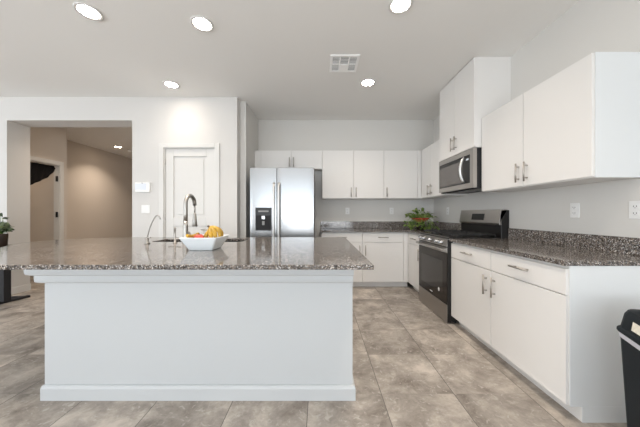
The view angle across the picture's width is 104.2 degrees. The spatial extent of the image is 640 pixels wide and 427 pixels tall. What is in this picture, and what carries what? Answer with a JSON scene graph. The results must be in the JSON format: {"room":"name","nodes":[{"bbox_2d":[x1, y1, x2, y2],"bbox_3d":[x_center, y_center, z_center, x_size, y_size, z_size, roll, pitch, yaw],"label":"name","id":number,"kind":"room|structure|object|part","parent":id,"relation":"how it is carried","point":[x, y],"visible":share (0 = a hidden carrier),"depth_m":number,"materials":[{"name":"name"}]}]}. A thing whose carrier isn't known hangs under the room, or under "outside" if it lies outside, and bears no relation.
{"room":"kitchen","nodes":[
{"label":"kitchen","id":0,"kind":"room"},
{"bbox_2d":[0,97,29,287],"bbox_3d":[-5.985,-0.240,3.697,3.030,2.840,0.286,0,0,0],"label":"pier","id":1,"kind":"object","parent":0,"point":[14,137],"visible":0.6,"depth_m":3.65,"materials":[{"name":"grey paint"}]},
{"bbox_2d":[30,162,53,276],"bbox_3d":[-5.760,-0.240,4.690,1.680,2.840,0.100,0,0,0],"label":"wall","id":2,"kind":"structure","parent":0,"point":[41,192],"depth_m":4.64,"materials":[{"name":"beige paint"}]},
{"bbox_2d":[30,127,66,238],"bbox_3d":[-4.870,-0.240,4.290,0.100,2.840,0.900,0,0,0],"label":"wall","id":3,"kind":"structure","parent":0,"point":[50,143],"depth_m":4.50,"materials":[{"name":"beige paint"}]},
{"bbox_2d":[30,156,63,239],"bbox_3d":[-4.862,0.110,4.259,0.116,2.140,0.828,0,0,0],"label":"door frame","id":4,"kind":"structure","parent":3,"relation":"attached to","point":[59,166],"depth_m":4.60,"materials":[{"name":"white paint"}]},
{"bbox_2d":[30,162,54,184],"bbox_3d":[-4.885,-0.596,4.215,0.030,0.552,0.739,0,0,0],"label":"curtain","id":5,"kind":"object","parent":4,"relation":"hanging from","point":[38,172],"visible":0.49,"depth_m":4.33,"materials":[{"name":"black fabric"}]},
{"bbox_2d":[67,140,131,238],"bbox_3d":[-5.760,-0.240,6.620,0.120,2.840,3.760,0,0,0],"label":"wall","id":6,"kind":"structure","parent":0,"point":[99,182],"depth_m":6.38,"materials":[{"name":"beige paint"}]},
{"bbox_2d":[7,97,239,236],"bbox_3d":[-2.826,-0.240,3.697,3.287,2.840,0.286,0,0,0],"label":"wall","id":7,"kind":"structure","parent":0,"point":[155,120],"depth_m":3.55,"materials":[{"name":"grey paint"}]},
{"bbox_2d":[11,284,30,294],"bbox_3d":[-4.615,1.130,4.154,0.103,0.100,1.239,0,0,-19],"label":"baseboard","id":8,"kind":"structure","parent":7,"relation":"attached to","point":[27,287],"depth_m":3.70,"materials":[{"name":"white paint"}]},
{"bbox_2d":[135,182,150,191],"bbox_3d":[-2.518,-0.372,3.539,0.210,0.140,0.030,0,0,0],"label":"panel","id":9,"kind":"object","parent":7,"relation":"attached to","point":[139,186],"visible":1,"depth_m":3.53,"materials":[{"name":"white plastic"}]},
{"bbox_2d":[141,205,149,212],"bbox_3d":[-2.487,-0.063,3.549,0.118,0.116,0.010,0,0,0],"label":"light switch","id":10,"kind":"object","parent":7,"relation":"attached to","point":[144,208],"visible":1,"depth_m":3.55,"materials":[{"name":"white plastic"}]},
{"bbox_2d":[159,143,219,236],"bbox_3d":[-1.863,0.088,3.593,0.864,2.183,0.154,0,0,0],"label":"door","id":11,"kind":"structure","parent":7,"relation":"in","point":[185,169],"depth_m":3.57,"materials":[{"name":"white paint"}]},
{"bbox_2d":[240,101,257,236],"bbox_3d":[-1.248,-0.240,4.060,0.303,2.840,0.740,0,0,0],"label":"wall","id":12,"kind":"structure","parent":0,"point":[248,120],"depth_m":3.72,"materials":[{"name":"white paint"}]},
{"bbox_2d":[0,0,578,158],"bbox_3d":[-2.730,-1.710,2.450,9.740,0.100,12.300,0,0,0],"label":"ceiling","id":13,"kind":"structure","parent":0,"point":[273,56],"depth_m":2.50,"materials":[{"name":"white paint"}]},
{"bbox_2d":[73,2,103,20],"bbox_3d":[-1.900,-1.655,2.046,0.190,0.010,0.190,0,0,0],"label":"recessed light","id":14,"kind":"object","parent":13,"relation":"in","point":[88,11],"visible":1,"depth_m":2.04,"materials":[{"name":"white paint"}]},
{"bbox_2d":[163,81,179,88],"bbox_3d":[-1.911,-1.655,3.204,0.190,0.010,0.190,0,0,0],"label":"recessed light","id":15,"kind":"object","parent":13,"relation":"in","point":[170,84],"visible":1,"depth_m":3.19,"materials":[{"name":"white paint"}]},
{"bbox_2d":[190,15,213,31],"bbox_3d":[-1.030,-1.655,2.178,0.190,0.010,0.190,0,0,0],"label":"recessed light","id":16,"kind":"object","parent":13,"relation":"in","point":[201,23],"visible":1,"depth_m":2.17,"materials":[{"name":"white paint"}]},
{"bbox_2d":[329,55,359,71],"bbox_3d":[0.265,-1.655,2.755,0.310,0.010,0.310,0,0,0],"label":"ceiling vent","id":17,"kind":"object","parent":13,"relation":"in","point":[338,63],"visible":1,"depth_m":2.74,"materials":[{"name":"white metal"}]},
{"bbox_2d":[360,78,375,86],"bbox_3d":[0.608,-1.655,3.155,0.190,0.010,0.190,0,0,0],"label":"recessed light","id":18,"kind":"object","parent":13,"relation":"in","point":[369,82],"visible":1,"depth_m":3.14,"materials":[{"name":"white paint"}]},
{"bbox_2d":[388,0,412,13],"bbox_3d":[0.640,-1.655,1.975,0.190,0.010,0.190,0,0,0],"label":"recessed light","id":19,"kind":"object","parent":13,"relation":"in","point":[395,6],"visible":1,"depth_m":1.99,"materials":[{"name":"white paint"}]},
{"bbox_2d":[0,277,626,426],"bbox_3d":[-2.730,1.230,2.450,9.740,0.100,12.300,0,0,0],"label":"floor","id":20,"kind":"structure","parent":0,"point":[412,367],"depth_m":1.68,"materials":[{"name":"tile"}]},
{"bbox_2d":[0,244,29,303],"bbox_3d":[-4.162,0.806,3.142,0.604,0.748,0.764,0,0,0],"label":"dining table","id":21,"kind":"object","parent":20,"relation":"on","point":[5,275],"visible":0.56,"depth_m":3.27,"materials":[{"name":"black"}]},
{"bbox_2d":[0,213,13,246],"bbox_3d":[-4.135,0.210,3.204,0.264,0.443,0.264,0,0,0],"label":"potted plant","id":22,"kind":"object","parent":21,"relation":"on","point":[4,226],"visible":1,"depth_m":3.21,"materials":[{"name":"green plant"}]},
{"bbox_3d":[-4.135,0.346,3.220,0.136,0.170,0.136,0,0,0],"label":"pot","id":23,"kind":"part","parent":22,"relation":"part of","materials":[{"name":"black wicker"}]},
{"bbox_2d":[23,270,355,400],"bbox_3d":[-0.795,0.736,2.123,2.038,0.888,1.200,0,0,0],"label":"kitchen island","id":24,"kind":"object","parent":20,"relation":"on","point":[111,335],"visible":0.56,"depth_m":1.58,"materials":[{"name":"grey wood"}]},
{"bbox_2d":[0,237,373,269],"bbox_3d":[-1.219,0.279,2.045,2.996,0.026,1.511,0,0,0],"label":"island countertop","id":25,"kind":"structure","parent":24,"relation":"on","point":[116,253],"depth_m":1.58,"materials":[{"name":"stone"}]},
{"bbox_2d":[144,215,160,243],"bbox_3d":[-1.472,0.139,2.178,0.142,0.254,0.054,0,0,8],"label":"tap","id":26,"kind":"object","parent":25,"relation":"on","point":[147,237],"visible":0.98,"depth_m":2.19,"materials":[{"name":"silver metal"}]},
{"bbox_3d":[-1.462,0.112,2.190,0.126,0.201,0.010,0,0,0],"label":"spout","id":27,"kind":"part","parent":26,"relation":"part of","materials":[{"name":"silver metal"}]},
{"bbox_2d":[168,227,179,242],"bbox_3d":[-1.312,0.196,2.250,0.115,0.140,0.038,0,0,0],"label":"soap dispenser","id":28,"kind":"object","parent":25,"relation":"on","point":[174,238],"visible":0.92,"depth_m":2.25,"materials":[{"name":"silver metal"}]},
{"bbox_2d":[182,194,197,242],"bbox_3d":[-1.221,0.041,2.321,0.087,0.451,0.275,0,0,-10],"label":"kitchen faucet","id":29,"kind":"object","parent":25,"relation":"on","point":[185,204],"visible":0.84,"depth_m":2.27,"materials":[{"name":"silver metal"}]},
{"bbox_2d":[179,235,228,249],"bbox_3d":[-0.859,0.218,1.872,0.266,0.096,0.266,0,0,0],"label":"fruit bowl","id":30,"kind":"object","parent":25,"relation":"on","point":[213,243],"visible":0.9,"depth_m":1.77,"materials":[{"name":"white ceramic"}]},
{"bbox_2d":[186,232,199,237],"bbox_3d":[-0.956,0.168,1.866,0.033,0.044,0.158,0,0,4],"label":"banana","id":31,"kind":"object","parent":30,"relation":"in","point":[187,235],"visible":0.66,"depth_m":1.83,"materials":[{"name":"yellow food"}]},
{"bbox_2d":[193,234,203,237],"bbox_3d":[-0.893,0.181,1.835,0.076,0.078,0.076,0,0,0],"label":"apple","id":32,"kind":"object","parent":30,"relation":"in","point":[196,235],"visible":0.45,"depth_m":1.81,"materials":[{"name":"red food"}]},
{"bbox_2d":[204,225,223,237],"bbox_3d":[-0.811,0.148,1.884,0.141,0.122,0.112,0,0,-13],"label":"banana bunch","id":33,"kind":"object","parent":30,"relation":"in","point":[212,231],"visible":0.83,"depth_m":1.86,"materials":[{"name":"yellow food"}]},
{"bbox_2d":[166,241,241,241],"bbox_3d":[-1.170,0.394,2.498,0.896,0.202,0.361,0,0,0],"label":"sink","id":34,"kind":"object","parent":25,"relation":"in","point":[166,241],"visible":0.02,"depth_m":2.67,"materials":[{"name":"grey metal"}]},
{"bbox_3d":[-0.803,0.339,2.114,2.021,0.093,1.182,0,0,0],"label":"crown moulding","id":35,"kind":"part","parent":24,"relation":"part of","materials":[{"name":"grey wood"}]},
{"bbox_3d":[-0.789,0.412,2.128,1.992,0.052,1.153,0,0,0],"label":"bed moulding","id":36,"kind":"part","parent":24,"relation":"part of","materials":[{"name":"grey wood"}]},
{"bbox_3d":[-0.769,1.134,2.136,1.986,0.092,1.137,0,0,0],"label":"baseboard","id":37,"kind":"part","parent":24,"relation":"part of","materials":[{"name":"grey wood"}]},
{"bbox_2d":[250,168,314,236],"bbox_3d":[-0.526,0.263,3.865,0.887,1.795,0.970,0,0,0],"label":"refrigerator","id":38,"kind":"object","parent":20,"relation":"on","point":[282,200],"visible":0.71,"depth_m":3.45,"materials":[{"name":"grey metal"}]},
{"bbox_3d":[-0.786,0.223,3.484,0.368,1.715,0.072,0,0,0],"label":"freezer door","id":39,"kind":"part","parent":38,"relation":"part of","materials":[{"name":"silver metal"}]},
{"bbox_3d":[-0.781,0.076,3.447,0.222,0.317,0.026,0,0,0],"label":"dispenser frame","id":40,"kind":"part","parent":38,"relation":"part of","materials":[{"name":"black plastic"}]},
{"bbox_3d":[-0.634,0.125,3.415,0.028,1.117,0.070,0,0,0],"label":"handle","id":41,"kind":"part","parent":38,"relation":"part of","materials":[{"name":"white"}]},
{"bbox_3d":[-0.564,0.125,3.415,0.028,1.117,0.070,0,0,0],"label":"handle","id":42,"kind":"part","parent":38,"relation":"part of","materials":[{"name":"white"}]},
{"bbox_3d":[-0.340,0.223,3.484,0.513,1.715,0.072,0,0,0],"label":"fresh food door","id":43,"kind":"part","parent":38,"relation":"part of","materials":[{"name":"silver metal"}]},
{"bbox_2d":[321,232,361,286],"bbox_3d":[0.345,0.738,4.162,0.650,0.884,0.534,0,0,0],"label":"base cabinet","id":44,"kind":"object","parent":20,"relation":"on","point":[355,238],"visible":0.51,"depth_m":3.93,"materials":[{"name":"white wood"}]},
{"bbox_3d":[0.345,0.386,3.941,0.645,0.143,0.018,0,0,0],"label":"drawer","id":45,"kind":"part","parent":44,"relation":"part of","materials":[{"name":"white wood"}]},
{"bbox_3d":[0.345,0.772,3.941,0.645,0.620,0.018,0,0,0],"label":"door","id":46,"kind":"part","parent":44,"relation":"part of","materials":[{"name":"white wood"}]},
{"bbox_2d":[361,232,408,286],"bbox_3d":[1.040,0.738,4.162,0.738,0.884,0.534,0,0,0],"label":"base cabinet","id":47,"kind":"object","parent":20,"relation":"on","point":[387,251],"visible":0.93,"depth_m":3.93,"materials":[{"name":"white wood"}]},
{"bbox_3d":[0.995,0.386,3.941,0.643,0.143,0.018,0,0,0],"label":"drawer","id":48,"kind":"part","parent":47,"relation":"part of","materials":[{"name":"white wood"}]},
{"bbox_3d":[0.995,0.772,3.941,0.643,0.620,0.018,0,0,0],"label":"door","id":49,"kind":"part","parent":47,"relation":"part of","materials":[{"name":"white wood"}]},
{"bbox_2d":[408,233,418,291],"bbox_3d":[1.687,0.738,3.682,0.664,0.884,0.536,0,0,0],"label":"base cabinet","id":50,"kind":"object","parent":20,"relation":"on","point":[413,247],"visible":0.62,"depth_m":3.71,"materials":[{"name":"white wood"}]},
{"bbox_2d":[321,221,460,234],"bbox_3d":[1.016,0.218,3.921,2.007,0.156,1.016,0,0,0],"label":"countertop","id":51,"kind":"structure","parent":50,"relation":"on","point":[326,226],"depth_m":4.41,"materials":[{"name":"stone"}]},
{"bbox_2d":[403,208,439,229],"bbox_3d":[1.619,0.095,3.967,0.526,0.385,0.437,0,0,28],"label":"potted plant","id":52,"kind":"object","parent":51,"relation":"on","point":[419,219],"visible":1,"depth_m":3.92,"materials":[{"name":"green plant"}]},
{"bbox_3d":[1.610,0.207,4.000,0.140,0.118,0.140,0,0,0],"label":"pot","id":53,"kind":"part","parent":52,"relation":"part of","materials":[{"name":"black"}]},
{"bbox_3d":[1.610,0.108,4.000,0.284,0.078,0.284,0,0,0],"label":"dish","id":54,"kind":"part","parent":52,"relation":"part of","materials":[{"name":"ceramic"}]},
{"bbox_3d":[1.401,0.389,3.672,0.018,0.148,0.511,0,0,0],"label":"drawer","id":55,"kind":"part","parent":50,"relation":"part of","materials":[{"name":"white wood"}]},
{"bbox_2d":[416,210,508,322],"bbox_3d":[1.653,0.569,3.030,0.729,1.222,0.757,0,0,0],"label":"gas range","id":56,"kind":"object","parent":20,"relation":"on","point":[435,257],"visible":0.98,"depth_m":2.87,"materials":[{"name":"black metal"}]},
{"bbox_3d":[1.321,0.390,3.030,0.067,0.026,0.727,0,0,0],"label":"handle","id":57,"kind":"part","parent":56,"relation":"part of","materials":[{"name":"silver metal"}]},
{"bbox_3d":[1.356,1.076,3.030,0.005,0.192,0.753,0,0,0],"label":"storage drawer","id":58,"kind":"part","parent":56,"relation":"part of","materials":[{"name":"silver metal"}]},
{"bbox_3d":[1.356,0.700,3.030,0.005,0.550,0.753,0,0,0],"label":"oven door","id":59,"kind":"part","parent":56,"relation":"part of","materials":[{"name":"black glass"}]},
{"bbox_3d":[1.355,0.396,3.030,0.006,0.055,0.753,0,0,0],"label":"door trim","id":60,"kind":"part","parent":56,"relation":"part of","materials":[{"name":"silver metal"}]},
{"bbox_3d":[1.368,0.315,3.030,0.030,0.080,0.753,0,0,0],"label":"control panel","id":61,"kind":"part","parent":56,"relation":"part of","materials":[{"name":"silver metal"}]},
{"bbox_3d":[1.379,0.723,3.030,0.041,0.885,0.757,0,0,0],"label":"frame","id":62,"kind":"part","parent":56,"relation":"part of","materials":[{"name":"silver metal"}]},
{"bbox_2d":[420,230,499,238],"bbox_3d":[1.641,0.248,3.030,0.552,0.054,0.757,0,0,0],"label":"cooktop","id":63,"kind":"object","parent":56,"relation":"in","point":[434,234],"depth_m":2.84,"materials":[{"name":"black metal"}]},
{"bbox_2d":[451,242,501,357],"bbox_3d":[1.687,0.738,2.338,0.664,0.884,0.616,0,0,0],"label":"base cabinet","id":64,"kind":"object","parent":20,"relation":"on","point":[471,270],"visible":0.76,"depth_m":2.27,"materials":[{"name":"white wood"}]},
{"bbox_3d":[1.401,0.389,2.338,0.018,0.148,0.611,0,0,0],"label":"drawer","id":65,"kind":"part","parent":64,"relation":"part of","materials":[{"name":"white wood"}]},
{"bbox_3d":[1.401,0.775,2.338,0.018,0.615,0.611,0,0,0],"label":"door","id":66,"kind":"part","parent":64,"relation":"part of","materials":[{"name":"white wood"}]},
{"bbox_3d":[1.374,0.590,2.080,0.037,0.160,0.014,0,0,0],"label":"handle","id":67,"kind":"part","parent":64,"relation":"part of","materials":[{"name":"silver metal"}]},
{"bbox_2d":[490,251,639,422],"bbox_3d":[1.687,0.738,1.716,0.664,0.884,0.625,0,0,0],"label":"base cabinet","id":68,"kind":"object","parent":20,"relation":"on","point":[554,324],"visible":0.98,"depth_m":1.41,"materials":[{"name":"white wood"}]},
{"bbox_3d":[1.374,0.590,1.984,0.037,0.160,0.014,0,0,0],"label":"handle","id":69,"kind":"part","parent":68,"relation":"part of","materials":[{"name":"silver metal"}]},
{"bbox_3d":[1.374,0.377,1.718,0.037,0.014,0.160,0,0,0],"label":"handle","id":70,"kind":"part","parent":68,"relation":"part of","materials":[{"name":"silver metal"}]},
{"bbox_3d":[1.401,0.389,1.718,0.018,0.148,0.616,0,0,0],"label":"drawer","id":71,"kind":"part","parent":68,"relation":"part of","materials":[{"name":"white wood"}]},
{"bbox_3d":[1.401,0.775,1.718,0.018,0.615,0.616,0,0,0],"label":"door","id":72,"kind":"part","parent":68,"relation":"part of","materials":[{"name":"white wood"}]},
{"bbox_2d":[449,228,639,265],"bbox_3d":[1.696,0.225,2.023,0.645,0.141,1.247,0,0,0],"label":"countertop","id":73,"kind":"structure","parent":68,"relation":"on","point":[560,248],"depth_m":1.79,"materials":[{"name":"stone"}]},
{"bbox_3d":[1.750,1.135,1.406,0.539,0.090,0.004,0,0,0],"label":"toe panel","id":74,"kind":"part","parent":68,"relation":"part of","materials":[{"name":"white wood"}]},
{"bbox_3d":[1.714,0.693,1.406,0.609,0.794,0.004,0,0,0],"label":"panel","id":75,"kind":"part","parent":68,"relation":"part of","materials":[{"name":"white wood"}]},
{"bbox_2d":[616,309,639,426],"bbox_3d":[1.533,0.817,1.000,0.336,0.726,0.426,0,0,27],"label":"trash can","id":76,"kind":"object","parent":20,"relation":"on","point":[629,329],"visible":1,"depth_m":1.15,"materials":[{"name":"black plastic"}]},
{"bbox_3d":[1.533,0.515,1.000,0.336,0.122,0.426,0,0,27],"label":"lid","id":77,"kind":"part","parent":76,"relation":"part of","materials":[{"name":"black plastic"}]},
{"bbox_2d":[258,120,433,236],"bbox_3d":[0.360,-0.240,4.490,3.320,2.840,0.120,0,0,0],"label":"wall","id":78,"kind":"structure","parent":0,"point":[273,135],"depth_m":4.43,"materials":[{"name":"white paint"}]},
{"bbox_2d":[255,150,321,171],"bbox_3d":[-0.530,-0.901,4.282,1.132,0.313,0.294,0,0,0],"label":"upper cabinet","id":79,"kind":"object","parent":78,"relation":"attached to","point":[263,159],"visible":0.76,"depth_m":4.17,"materials":[{"name":"white wood"}]},
{"bbox_3d":[-0.734,-0.903,4.181,0.506,0.305,0.018,0,0,0],"label":"door","id":80,"kind":"part","parent":79,"relation":"part of","materials":[{"name":"white wood"}]},
{"bbox_3d":[-0.221,-0.903,4.181,0.509,0.305,0.018,0,0,0],"label":"door","id":81,"kind":"part","parent":79,"relation":"part of","materials":[{"name":"white wood"}]},
{"bbox_2d":[322,151,383,198],"bbox_3d":[0.553,-0.654,4.282,1.033,0.808,0.294,0,0,0],"label":"upper cabinet","id":82,"kind":"object","parent":78,"relation":"attached to","point":[345,174],"visible":1,"depth_m":4.17,"materials":[{"name":"white wood"}]},
{"bbox_3d":[0.299,-0.656,4.181,0.520,0.798,0.018,0,0,0],"label":"door","id":83,"kind":"part","parent":82,"relation":"part of","materials":[{"name":"white wood"}]},
{"bbox_3d":[0.816,-0.656,4.181,0.503,0.798,0.018,0,0,0],"label":"door","id":84,"kind":"part","parent":82,"relation":"part of","materials":[{"name":"white wood"}]},
{"bbox_2d":[321,221,460,229],"bbox_3d":[1.016,0.203,3.921,2.007,0.126,1.016,0,0,0],"label":"backsplash","id":85,"kind":"structure","parent":78,"relation":"attached to","point":[324,224],"depth_m":4.41,"materials":[{"name":"stone"}]},
{"bbox_2d":[384,150,421,198],"bbox_3d":[1.394,-0.654,4.282,0.646,0.808,0.294,0,0,0],"label":"upper cabinet","id":86,"kind":"object","parent":78,"relation":"attached to","point":[402,169],"visible":0.98,"depth_m":4.17,"materials":[{"name":"white wood"}]},
{"bbox_2d":[434,0,639,237],"bbox_3d":[2.080,-0.240,0.425,0.120,2.840,8.250,0,0,0],"label":"wall","id":87,"kind":"structure","parent":0,"point":[587,27],"depth_m":2.01,"materials":[{"name":"white paint"}]},
{"bbox_2d":[422,139,467,198],"bbox_3d":[1.841,-0.654,3.792,0.356,0.808,0.795,0,0,0],"label":"upper cabinet","id":88,"kind":"object","parent":87,"relation":"attached to","point":[430,154],"visible":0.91,"depth_m":3.80,"materials":[{"name":"white wood"}]},
{"bbox_3d":[1.709,-0.656,3.995,0.018,0.798,0.325,0,0,0],"label":"door","id":89,"kind":"part","parent":88,"relation":"part of","materials":[{"name":"white wood"}]},
{"bbox_3d":[1.709,-0.656,3.612,0.018,0.798,0.430,0,0,0],"label":"door","id":90,"kind":"part","parent":88,"relation":"part of","materials":[{"name":"white wood"}]},
{"bbox_2d":[440,57,510,161],"bbox_3d":[1.806,-1.180,3.012,0.427,0.956,0.764,0,0,0],"label":"upper cabinet","id":91,"kind":"object","parent":87,"relation":"attached to","point":[483,85],"visible":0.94,"depth_m":2.69,"materials":[{"name":"white wood"}]},
{"bbox_3d":[1.638,-1.179,3.203,0.018,0.944,0.377,0,0,0],"label":"door","id":92,"kind":"part","parent":91,"relation":"part of","materials":[{"name":"white wood"}]},
{"bbox_3d":[1.611,-0.840,2.972,0.037,0.160,0.014,0,0,0],"label":"handle","id":93,"kind":"part","parent":91,"relation":"part of","materials":[{"name":"silver metal"}]},
{"bbox_2d":[439,148,482,193],"bbox_3d":[1.787,-0.481,3.013,0.460,0.434,0.757,0,0,0],"label":"microwave","id":94,"kind":"object","parent":91,"relation":"attached to","point":[461,173],"visible":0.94,"depth_m":2.83,"materials":[{"name":"silver metal"}]},
{"bbox_3d":[1.592,-0.485,2.791,0.070,0.297,0.028,0,0,0],"label":"handle","id":95,"kind":"part","parent":94,"relation":"part of","materials":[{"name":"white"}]},
{"bbox_3d":[1.641,-0.487,2.748,0.036,0.310,0.115,0,0,0],"label":"control panel","id":96,"kind":"part","parent":94,"relation":"part of","materials":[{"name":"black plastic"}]},
{"bbox_3d":[1.638,-1.179,2.821,0.018,0.944,0.377,0,0,0],"label":"door","id":97,"kind":"part","parent":91,"relation":"part of","materials":[{"name":"white wood"}]},
{"bbox_2d":[482,94,552,191],"bbox_3d":[1.841,-0.616,2.353,0.356,0.782,0.537,0,0,0],"label":"upper cabinet","id":98,"kind":"object","parent":87,"relation":"attached to","point":[502,128],"visible":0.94,"depth_m":2.31,"materials":[{"name":"white wood"}]},
{"bbox_3d":[1.709,-0.619,2.353,0.018,0.772,0.532,0,0,0],"label":"door","id":99,"kind":"part","parent":98,"relation":"part of","materials":[{"name":"white wood"}]},
{"bbox_3d":[1.682,-0.345,2.127,0.037,0.160,0.014,0,0,0],"label":"handle","id":100,"kind":"part","parent":98,"relation":"part of","materials":[{"name":"silver metal"}]},
{"bbox_2d":[508,228,639,255],"bbox_3d":[2.009,0.210,2.023,0.020,0.111,1.247,0,0,0],"label":"backsplash","id":101,"kind":"structure","parent":87,"relation":"attached to","point":[616,244],"depth_m":1.90,"materials":[{"name":"stone"}]},
{"bbox_2d":[570,203,579,217],"bbox_3d":[2.015,-0.025,1.972,0.009,0.116,0.072,0,0,0],"label":"wall outlet","id":102,"kind":"object","parent":87,"relation":"attached to","point":[574,207],"visible":1,"depth_m":1.97,"materials":[{"name":"white plastic"}]},
{"bbox_2d":[523,52,639,186],"bbox_3d":[1.841,-0.616,1.817,0.356,0.782,0.533,0,0,0],"label":"upper cabinet","id":103,"kind":"object","parent":87,"relation":"attached to","point":[581,124],"visible":1,"depth_m":1.60,"materials":[{"name":"white wood"}]},
{"bbox_3d":[1.682,-0.345,2.042,0.037,0.160,0.014,0,0,0],"label":"handle","id":104,"kind":"part","parent":103,"relation":"part of","materials":[{"name":"silver metal"}]},
{"bbox_3d":[1.709,-0.619,1.819,0.018,0.772,0.524,0,0,0],"label":"door","id":105,"kind":"part","parent":103,"relation":"part of","materials":[{"name":"white wood"}]},
{"bbox_3d":[1.869,-0.616,1.553,0.301,0.782,0.004,0,0,0],"label":"panel","id":106,"kind":"part","parent":103,"relation":"part of","materials":[{"name":"white wood"}]},
{"bbox_2d":[629,201,639,218],"bbox_3d":[2.015,-0.023,1.590,0.009,0.116,0.072,0,0,0],"label":"wall outlet","id":107,"kind":"object","parent":87,"relation":"attached to","point":[634,206],"visible":1,"depth_m":1.59,"materials":[{"name":"white plastic"}]},
{"bbox_2d":[632,204,638,208],"bbox_3d":[2.013,-0.045,1.590,0.002,0.028,0.034,0,0,0],"label":"socket","id":108,"kind":"object","parent":107,"relation":"attached to","point":[634,206],"depth_m":1.59,"materials":[{"name":"grey plastic"}]},
{"bbox_2d":[632,211,638,215],"bbox_3d":[2.013,-0.001,1.590,0.002,0.028,0.034,0,0,0],"label":"socket","id":109,"kind":"object","parent":107,"relation":"attached to","point":[634,213],"depth_m":1.59,"materials":[{"name":"grey plastic"}]}
]}

